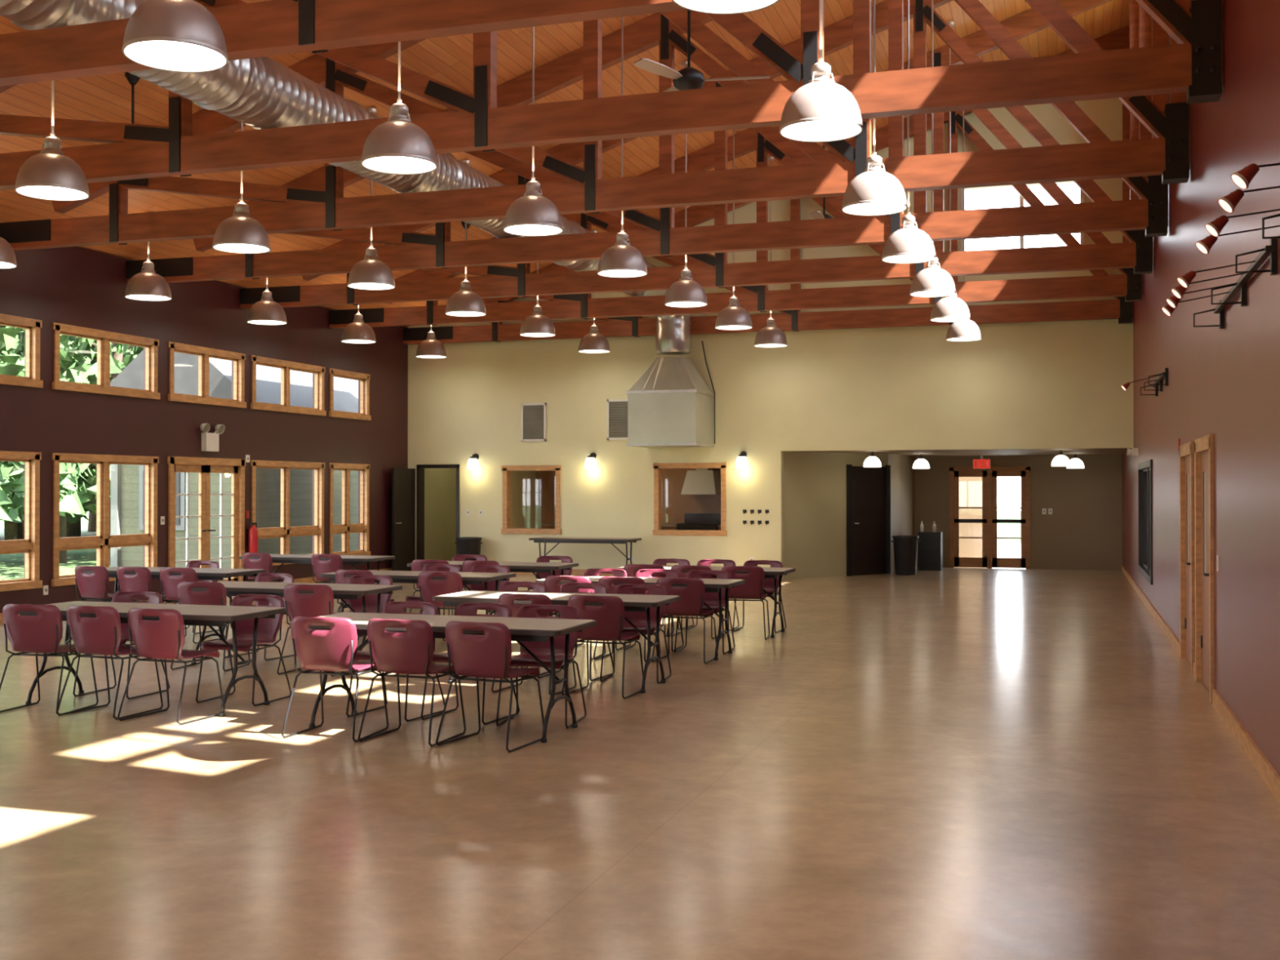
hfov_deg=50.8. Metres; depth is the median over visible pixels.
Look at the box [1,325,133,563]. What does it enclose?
tree
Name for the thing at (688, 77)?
ceiling fan
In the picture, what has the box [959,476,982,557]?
wall
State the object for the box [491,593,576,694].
chair
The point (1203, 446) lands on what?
door
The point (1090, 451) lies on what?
ceiling
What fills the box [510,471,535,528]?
window
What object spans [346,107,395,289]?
dome light
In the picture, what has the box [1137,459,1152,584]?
window
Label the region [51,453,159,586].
window
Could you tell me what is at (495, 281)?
roof truss
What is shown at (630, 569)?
chair
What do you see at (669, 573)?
chair
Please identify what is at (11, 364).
tree
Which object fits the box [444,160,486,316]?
dome light
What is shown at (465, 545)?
trash can
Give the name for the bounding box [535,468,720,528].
wall
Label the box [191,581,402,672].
folding table
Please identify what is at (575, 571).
baseboard
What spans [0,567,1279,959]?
floor
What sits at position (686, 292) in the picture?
dome light
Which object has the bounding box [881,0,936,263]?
dome light
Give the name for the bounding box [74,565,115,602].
chair
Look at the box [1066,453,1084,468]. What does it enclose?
pendant light
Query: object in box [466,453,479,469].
wall sconce
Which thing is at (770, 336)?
dome light
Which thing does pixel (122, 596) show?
chair
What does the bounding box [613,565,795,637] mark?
folding table
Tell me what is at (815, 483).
wall
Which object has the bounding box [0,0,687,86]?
roof truss
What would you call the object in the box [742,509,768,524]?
light switches
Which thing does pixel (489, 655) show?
chair
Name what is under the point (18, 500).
tree
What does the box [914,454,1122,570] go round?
wall
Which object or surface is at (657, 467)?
window
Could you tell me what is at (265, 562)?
chair
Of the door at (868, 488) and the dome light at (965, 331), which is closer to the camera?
the dome light at (965, 331)
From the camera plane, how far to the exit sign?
27.77 m
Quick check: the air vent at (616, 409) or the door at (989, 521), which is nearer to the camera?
the air vent at (616, 409)
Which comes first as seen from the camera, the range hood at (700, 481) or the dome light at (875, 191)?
the dome light at (875, 191)
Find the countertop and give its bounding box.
[538,523,720,530]
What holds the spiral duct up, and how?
hanging from the roof truss
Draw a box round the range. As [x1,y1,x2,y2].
[676,513,720,530]
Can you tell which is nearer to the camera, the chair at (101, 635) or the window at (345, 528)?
the chair at (101, 635)
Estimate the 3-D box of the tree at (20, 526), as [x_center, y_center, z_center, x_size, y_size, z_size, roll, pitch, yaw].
[-21.412,-2.877,46.541,5.354,10.134,5.392,0,0,34]
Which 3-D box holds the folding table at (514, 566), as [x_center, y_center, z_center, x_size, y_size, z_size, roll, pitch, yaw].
[-1.814,1.398,16.615,2.000,0.742,0.760,0,0,18]
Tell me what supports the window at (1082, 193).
in the wall at (1037, 384)
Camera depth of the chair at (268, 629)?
10.69 m
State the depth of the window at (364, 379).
25.00 m
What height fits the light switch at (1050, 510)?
0.120 m
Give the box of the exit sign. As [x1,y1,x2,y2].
[973,455,990,468]
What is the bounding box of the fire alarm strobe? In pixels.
[245,454,249,462]
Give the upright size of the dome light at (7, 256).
1.102 m
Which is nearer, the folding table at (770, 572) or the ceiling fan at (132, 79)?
the ceiling fan at (132, 79)
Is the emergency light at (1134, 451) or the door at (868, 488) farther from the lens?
the door at (868, 488)
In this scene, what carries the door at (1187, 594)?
in the wall at (1224, 384)
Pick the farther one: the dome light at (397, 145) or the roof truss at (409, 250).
the roof truss at (409, 250)
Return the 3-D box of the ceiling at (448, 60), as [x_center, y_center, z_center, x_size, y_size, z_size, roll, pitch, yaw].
[-3.094,-5.537,10.173,14.980,5.283,32.650,0,0,18]
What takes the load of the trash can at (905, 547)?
on the floor
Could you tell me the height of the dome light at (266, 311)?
1.102 m
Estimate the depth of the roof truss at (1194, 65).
10.94 m
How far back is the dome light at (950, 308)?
19.83 m
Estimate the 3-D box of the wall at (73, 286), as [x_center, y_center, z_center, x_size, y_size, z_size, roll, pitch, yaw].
[-9.072,-0.704,13.422,0.200,4.900,34.100,0,0,18]
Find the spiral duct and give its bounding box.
[0,0,690,355]
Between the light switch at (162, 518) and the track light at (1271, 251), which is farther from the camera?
the light switch at (162, 518)
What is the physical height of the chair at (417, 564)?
0.811 m
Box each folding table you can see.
[17,600,286,717]
[83,566,265,639]
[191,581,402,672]
[239,554,395,603]
[290,612,595,742]
[320,569,515,636]
[406,560,578,614]
[432,590,680,693]
[528,537,641,577]
[535,575,744,660]
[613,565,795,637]
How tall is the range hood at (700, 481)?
1.230 m
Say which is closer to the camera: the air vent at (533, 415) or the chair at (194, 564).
the chair at (194, 564)
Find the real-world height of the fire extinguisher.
0.511 m
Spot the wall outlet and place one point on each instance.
(45, 587)
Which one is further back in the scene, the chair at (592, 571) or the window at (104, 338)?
the window at (104, 338)
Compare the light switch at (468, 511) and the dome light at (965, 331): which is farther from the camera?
the light switch at (468, 511)
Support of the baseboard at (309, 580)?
attached to the wall at (73, 286)
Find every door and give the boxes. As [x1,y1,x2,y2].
[167,456,245,582]
[391,464,459,571]
[846,464,890,576]
[949,466,1030,568]
[1178,440,1195,675]
[1194,434,1213,703]
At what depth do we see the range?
28.31 m
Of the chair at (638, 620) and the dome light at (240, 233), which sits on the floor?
the chair at (638, 620)
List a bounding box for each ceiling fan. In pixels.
[89,71,140,124]
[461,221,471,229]
[633,9,769,92]
[809,144,832,219]
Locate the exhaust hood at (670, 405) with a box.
[625,341,715,448]
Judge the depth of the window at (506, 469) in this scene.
26.23 m
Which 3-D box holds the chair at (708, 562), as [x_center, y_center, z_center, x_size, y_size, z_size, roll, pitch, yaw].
[0.864,1.357,15.996,0.534,0.811,0.535,0,0,16]
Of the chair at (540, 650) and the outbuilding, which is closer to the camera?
the chair at (540, 650)
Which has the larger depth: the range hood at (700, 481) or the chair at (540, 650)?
the range hood at (700, 481)
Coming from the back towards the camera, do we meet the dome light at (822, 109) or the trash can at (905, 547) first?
the trash can at (905, 547)
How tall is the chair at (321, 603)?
0.811 m
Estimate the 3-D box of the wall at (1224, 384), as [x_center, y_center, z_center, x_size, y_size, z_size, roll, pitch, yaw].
[4.508,-3.034,10.342,0.200,9.516,36.400,0,0,18]
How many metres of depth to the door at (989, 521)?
28.30 m
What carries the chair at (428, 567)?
on the floor
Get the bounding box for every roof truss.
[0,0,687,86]
[0,0,1190,250]
[0,0,1223,190]
[126,0,1168,283]
[240,0,1153,309]
[329,0,1142,328]
[403,25,1133,344]
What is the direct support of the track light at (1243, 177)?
attached to the wall at (1224, 384)
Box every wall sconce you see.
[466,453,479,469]
[584,452,596,468]
[735,451,747,467]
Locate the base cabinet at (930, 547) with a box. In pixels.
[917,520,942,570]
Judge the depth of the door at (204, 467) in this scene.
20.80 m
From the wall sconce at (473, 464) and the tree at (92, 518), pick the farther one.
the tree at (92, 518)
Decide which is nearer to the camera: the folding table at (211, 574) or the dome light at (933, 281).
the folding table at (211, 574)
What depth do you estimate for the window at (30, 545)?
17.22 m
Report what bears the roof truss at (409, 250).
attached to the ceiling at (448, 60)
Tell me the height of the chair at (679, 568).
0.811 m
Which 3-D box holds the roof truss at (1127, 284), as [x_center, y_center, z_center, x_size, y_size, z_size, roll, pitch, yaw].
[0.987,-5.170,22.152,13.703,5.017,0.220,0,0,18]
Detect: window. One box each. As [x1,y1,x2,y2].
[0,313,43,387]
[0,450,42,591]
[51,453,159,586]
[52,322,159,399]
[167,341,246,408]
[250,355,326,416]
[250,459,324,565]
[328,368,371,420]
[328,462,370,555]
[501,465,561,533]
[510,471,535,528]
[653,462,727,536]
[960,181,1084,251]
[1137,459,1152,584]
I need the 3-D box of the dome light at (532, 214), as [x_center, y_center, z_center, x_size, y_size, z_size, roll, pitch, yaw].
[-1.038,-4.077,13.109,0.586,3.306,0.586,0,0,18]
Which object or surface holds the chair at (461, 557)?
on the floor
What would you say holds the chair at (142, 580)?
on the floor
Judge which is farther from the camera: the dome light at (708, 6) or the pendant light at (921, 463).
the pendant light at (921, 463)
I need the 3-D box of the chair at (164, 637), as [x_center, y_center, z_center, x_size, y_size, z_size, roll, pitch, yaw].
[-3.378,1.313,9.740,0.534,0.811,0.535,0,0,20]
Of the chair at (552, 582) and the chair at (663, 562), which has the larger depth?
the chair at (663, 562)
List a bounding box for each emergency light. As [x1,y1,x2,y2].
[200,423,225,451]
[1126,448,1137,456]
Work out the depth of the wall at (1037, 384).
24.80 m
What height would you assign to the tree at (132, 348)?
10.134 m
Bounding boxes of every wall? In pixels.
[0,246,456,613]
[407,97,1133,579]
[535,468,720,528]
[782,451,915,578]
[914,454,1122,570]
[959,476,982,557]
[1122,0,1279,776]
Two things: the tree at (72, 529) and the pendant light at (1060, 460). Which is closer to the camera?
the pendant light at (1060, 460)
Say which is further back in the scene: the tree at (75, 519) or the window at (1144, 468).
the tree at (75, 519)
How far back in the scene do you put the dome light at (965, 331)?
22.42 m
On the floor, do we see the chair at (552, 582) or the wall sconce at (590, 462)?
the chair at (552, 582)
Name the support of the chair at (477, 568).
on the floor
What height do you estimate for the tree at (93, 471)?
9.811 m
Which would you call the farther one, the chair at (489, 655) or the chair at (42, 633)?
the chair at (42, 633)
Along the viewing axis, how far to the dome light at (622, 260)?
15.59 m
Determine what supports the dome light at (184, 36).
hanging from the ceiling at (448, 60)
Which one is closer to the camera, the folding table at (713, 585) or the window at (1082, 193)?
the folding table at (713, 585)
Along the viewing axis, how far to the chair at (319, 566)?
17.63 m
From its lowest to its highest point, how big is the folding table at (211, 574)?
0.742 m
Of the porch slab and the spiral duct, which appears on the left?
the spiral duct
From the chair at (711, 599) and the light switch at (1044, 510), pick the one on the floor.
the chair at (711, 599)
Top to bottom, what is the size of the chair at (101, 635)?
0.811 m
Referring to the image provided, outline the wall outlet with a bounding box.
[43,585,48,595]
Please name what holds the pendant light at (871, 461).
hanging from the ceiling at (1090, 451)
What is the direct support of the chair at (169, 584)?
on the floor
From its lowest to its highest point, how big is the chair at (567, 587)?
0.811 m
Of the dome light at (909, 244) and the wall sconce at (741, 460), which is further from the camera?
the wall sconce at (741, 460)
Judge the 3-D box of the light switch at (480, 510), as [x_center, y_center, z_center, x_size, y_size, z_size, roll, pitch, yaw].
[-3.135,0.640,26.522,0.080,0.120,0.020,0,0,18]
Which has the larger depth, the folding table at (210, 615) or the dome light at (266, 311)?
the dome light at (266, 311)
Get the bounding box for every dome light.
[0,236,17,268]
[14,80,89,200]
[121,0,228,72]
[124,241,172,301]
[212,122,270,253]
[246,249,287,324]
[341,305,376,343]
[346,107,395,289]
[360,41,437,174]
[415,325,446,358]
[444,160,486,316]
[502,26,563,235]
[520,262,555,337]
[577,230,609,353]
[597,16,647,277]
[664,61,707,307]
[671,0,779,14]
[715,129,752,329]
[754,156,787,347]
[779,0,862,142]
[841,0,907,215]
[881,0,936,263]
[909,0,955,297]
[929,21,970,322]
[946,110,982,341]
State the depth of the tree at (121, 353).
32.06 m
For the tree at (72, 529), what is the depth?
45.99 m
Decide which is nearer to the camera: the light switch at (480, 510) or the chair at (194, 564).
the chair at (194, 564)
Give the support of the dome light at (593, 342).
hanging from the ceiling at (448, 60)
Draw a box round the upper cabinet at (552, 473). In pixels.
[549,471,555,498]
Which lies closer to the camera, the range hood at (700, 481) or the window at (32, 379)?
the window at (32, 379)
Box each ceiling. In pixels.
[0,0,1129,327]
[808,448,1132,456]
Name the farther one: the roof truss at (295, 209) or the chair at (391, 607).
the roof truss at (295, 209)
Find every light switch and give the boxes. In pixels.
[160,515,164,524]
[466,509,470,515]
[479,509,482,515]
[1042,508,1046,514]
[1048,508,1052,514]
[1216,555,1219,571]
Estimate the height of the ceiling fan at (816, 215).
2.424 m
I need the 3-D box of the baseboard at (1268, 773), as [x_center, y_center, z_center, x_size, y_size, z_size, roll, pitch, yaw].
[4.373,1.663,10.247,0.020,0.120,36.200,0,0,18]
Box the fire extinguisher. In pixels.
[246,521,257,552]
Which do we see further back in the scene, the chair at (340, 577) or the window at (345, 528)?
the window at (345, 528)
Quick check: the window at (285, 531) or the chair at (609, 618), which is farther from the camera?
the window at (285, 531)
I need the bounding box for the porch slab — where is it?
[997,542,1021,558]
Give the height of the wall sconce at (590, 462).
0.310 m
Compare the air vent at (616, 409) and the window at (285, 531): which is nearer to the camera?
the window at (285, 531)
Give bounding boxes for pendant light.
[863,451,881,466]
[912,453,929,468]
[1051,449,1071,466]
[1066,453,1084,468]
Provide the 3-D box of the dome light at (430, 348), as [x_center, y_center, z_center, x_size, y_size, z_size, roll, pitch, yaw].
[-3.963,-2.886,25.587,0.586,1.102,0.586,0,0,18]
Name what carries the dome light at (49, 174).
hanging from the ceiling at (448, 60)
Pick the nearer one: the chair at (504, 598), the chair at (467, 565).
the chair at (504, 598)
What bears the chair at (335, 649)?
on the floor
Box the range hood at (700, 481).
[680,468,720,494]
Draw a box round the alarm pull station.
[245,511,248,518]
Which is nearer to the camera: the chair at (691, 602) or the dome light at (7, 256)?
the chair at (691, 602)
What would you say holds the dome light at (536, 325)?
hanging from the ceiling at (448, 60)
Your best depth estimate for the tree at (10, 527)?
45.11 m
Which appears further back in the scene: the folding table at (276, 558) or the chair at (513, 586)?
the folding table at (276, 558)
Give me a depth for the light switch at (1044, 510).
27.95 m
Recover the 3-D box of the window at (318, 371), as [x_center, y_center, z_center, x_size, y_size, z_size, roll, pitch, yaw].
[-6.000,-1.581,22.914,0.165,0.870,2.260,0,0,18]
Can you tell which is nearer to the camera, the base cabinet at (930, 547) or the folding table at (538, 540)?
the folding table at (538, 540)
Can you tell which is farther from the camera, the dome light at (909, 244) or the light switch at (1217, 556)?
the dome light at (909, 244)
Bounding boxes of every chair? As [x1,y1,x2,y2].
[0,603,98,715]
[57,604,163,719]
[72,591,169,699]
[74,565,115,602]
[116,566,176,604]
[117,607,223,724]
[160,567,222,644]
[162,560,218,634]
[170,581,250,671]
[195,594,291,706]
[222,573,293,660]
[242,552,283,582]
[276,583,349,676]
[281,616,388,742]
[311,553,342,612]
[333,574,392,613]
[334,569,394,640]
[346,601,444,721]
[357,617,466,746]
[404,564,461,640]
[409,559,449,615]
[417,571,462,613]
[420,602,519,724]
[435,620,544,752]
[438,554,490,615]
[453,564,510,615]
[462,560,499,591]
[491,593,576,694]
[496,604,586,728]
[499,581,548,676]
[527,555,573,591]
[537,582,613,681]
[544,575,605,659]
[561,594,643,698]
[574,568,631,650]
[593,576,660,662]
[600,583,671,684]
[623,564,674,636]
[624,568,684,651]
[652,577,718,664]
[653,558,693,630]
[666,564,722,639]
[674,569,734,653]
[686,559,739,631]
[720,565,769,639]
[732,560,786,632]
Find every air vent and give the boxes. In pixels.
[520,403,546,441]
[606,399,627,439]
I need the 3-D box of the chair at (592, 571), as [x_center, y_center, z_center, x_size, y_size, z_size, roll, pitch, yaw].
[-0.417,1.344,14.115,0.534,0.811,0.535,0,0,15]
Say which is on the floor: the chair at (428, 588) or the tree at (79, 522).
the chair at (428, 588)
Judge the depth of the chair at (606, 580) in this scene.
12.95 m
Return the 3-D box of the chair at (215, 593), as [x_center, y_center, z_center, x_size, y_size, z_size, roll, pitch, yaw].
[-3.970,1.332,12.489,0.534,0.811,0.535,0,0,11]
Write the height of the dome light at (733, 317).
3.306 m
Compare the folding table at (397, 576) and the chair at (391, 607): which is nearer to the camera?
the chair at (391, 607)
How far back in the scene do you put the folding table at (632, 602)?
11.34 m
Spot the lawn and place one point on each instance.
(11, 565)
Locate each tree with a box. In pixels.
[0,324,122,521]
[0,330,24,519]
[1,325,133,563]
[4,520,17,540]
[8,335,143,565]
[11,328,138,519]
[11,353,139,524]
[17,512,24,539]
[66,513,77,537]
[72,346,140,514]
[77,520,80,537]
[87,510,96,532]
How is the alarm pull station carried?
attached to the wall at (73, 286)
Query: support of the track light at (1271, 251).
attached to the wall at (1224, 384)
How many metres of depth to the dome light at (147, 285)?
17.54 m
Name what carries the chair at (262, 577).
on the floor
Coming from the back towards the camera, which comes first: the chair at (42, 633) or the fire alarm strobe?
the fire alarm strobe
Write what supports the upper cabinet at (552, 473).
attached to the wall at (674, 504)
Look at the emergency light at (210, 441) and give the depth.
20.64 m
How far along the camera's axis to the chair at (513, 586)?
12.30 m
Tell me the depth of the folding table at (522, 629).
9.20 m
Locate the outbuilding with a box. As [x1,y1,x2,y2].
[110,350,358,578]
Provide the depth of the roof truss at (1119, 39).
24.14 m
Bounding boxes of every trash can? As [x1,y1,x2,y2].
[454,537,483,560]
[890,535,919,574]
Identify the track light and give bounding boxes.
[1120,368,1168,396]
[1161,238,1277,328]
[1195,162,1279,254]
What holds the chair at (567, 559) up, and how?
on the floor
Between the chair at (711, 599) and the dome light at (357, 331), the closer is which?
the chair at (711, 599)
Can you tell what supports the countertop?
on the floor
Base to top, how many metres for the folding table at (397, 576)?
0.742 m
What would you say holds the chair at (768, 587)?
on the floor
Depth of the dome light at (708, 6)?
7.09 m
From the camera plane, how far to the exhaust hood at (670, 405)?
24.18 m
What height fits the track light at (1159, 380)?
0.268 m
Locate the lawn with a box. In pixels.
[0,511,1021,580]
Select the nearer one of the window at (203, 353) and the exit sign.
the window at (203, 353)
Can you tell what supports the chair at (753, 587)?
on the floor
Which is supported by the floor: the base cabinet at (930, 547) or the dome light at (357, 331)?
the base cabinet at (930, 547)
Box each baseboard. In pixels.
[0,568,391,622]
[510,568,613,576]
[1121,564,1279,804]
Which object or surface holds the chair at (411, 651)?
on the floor
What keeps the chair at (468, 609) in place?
on the floor
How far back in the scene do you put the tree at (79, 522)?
51.44 m
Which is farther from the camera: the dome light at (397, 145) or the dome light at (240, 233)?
the dome light at (240, 233)

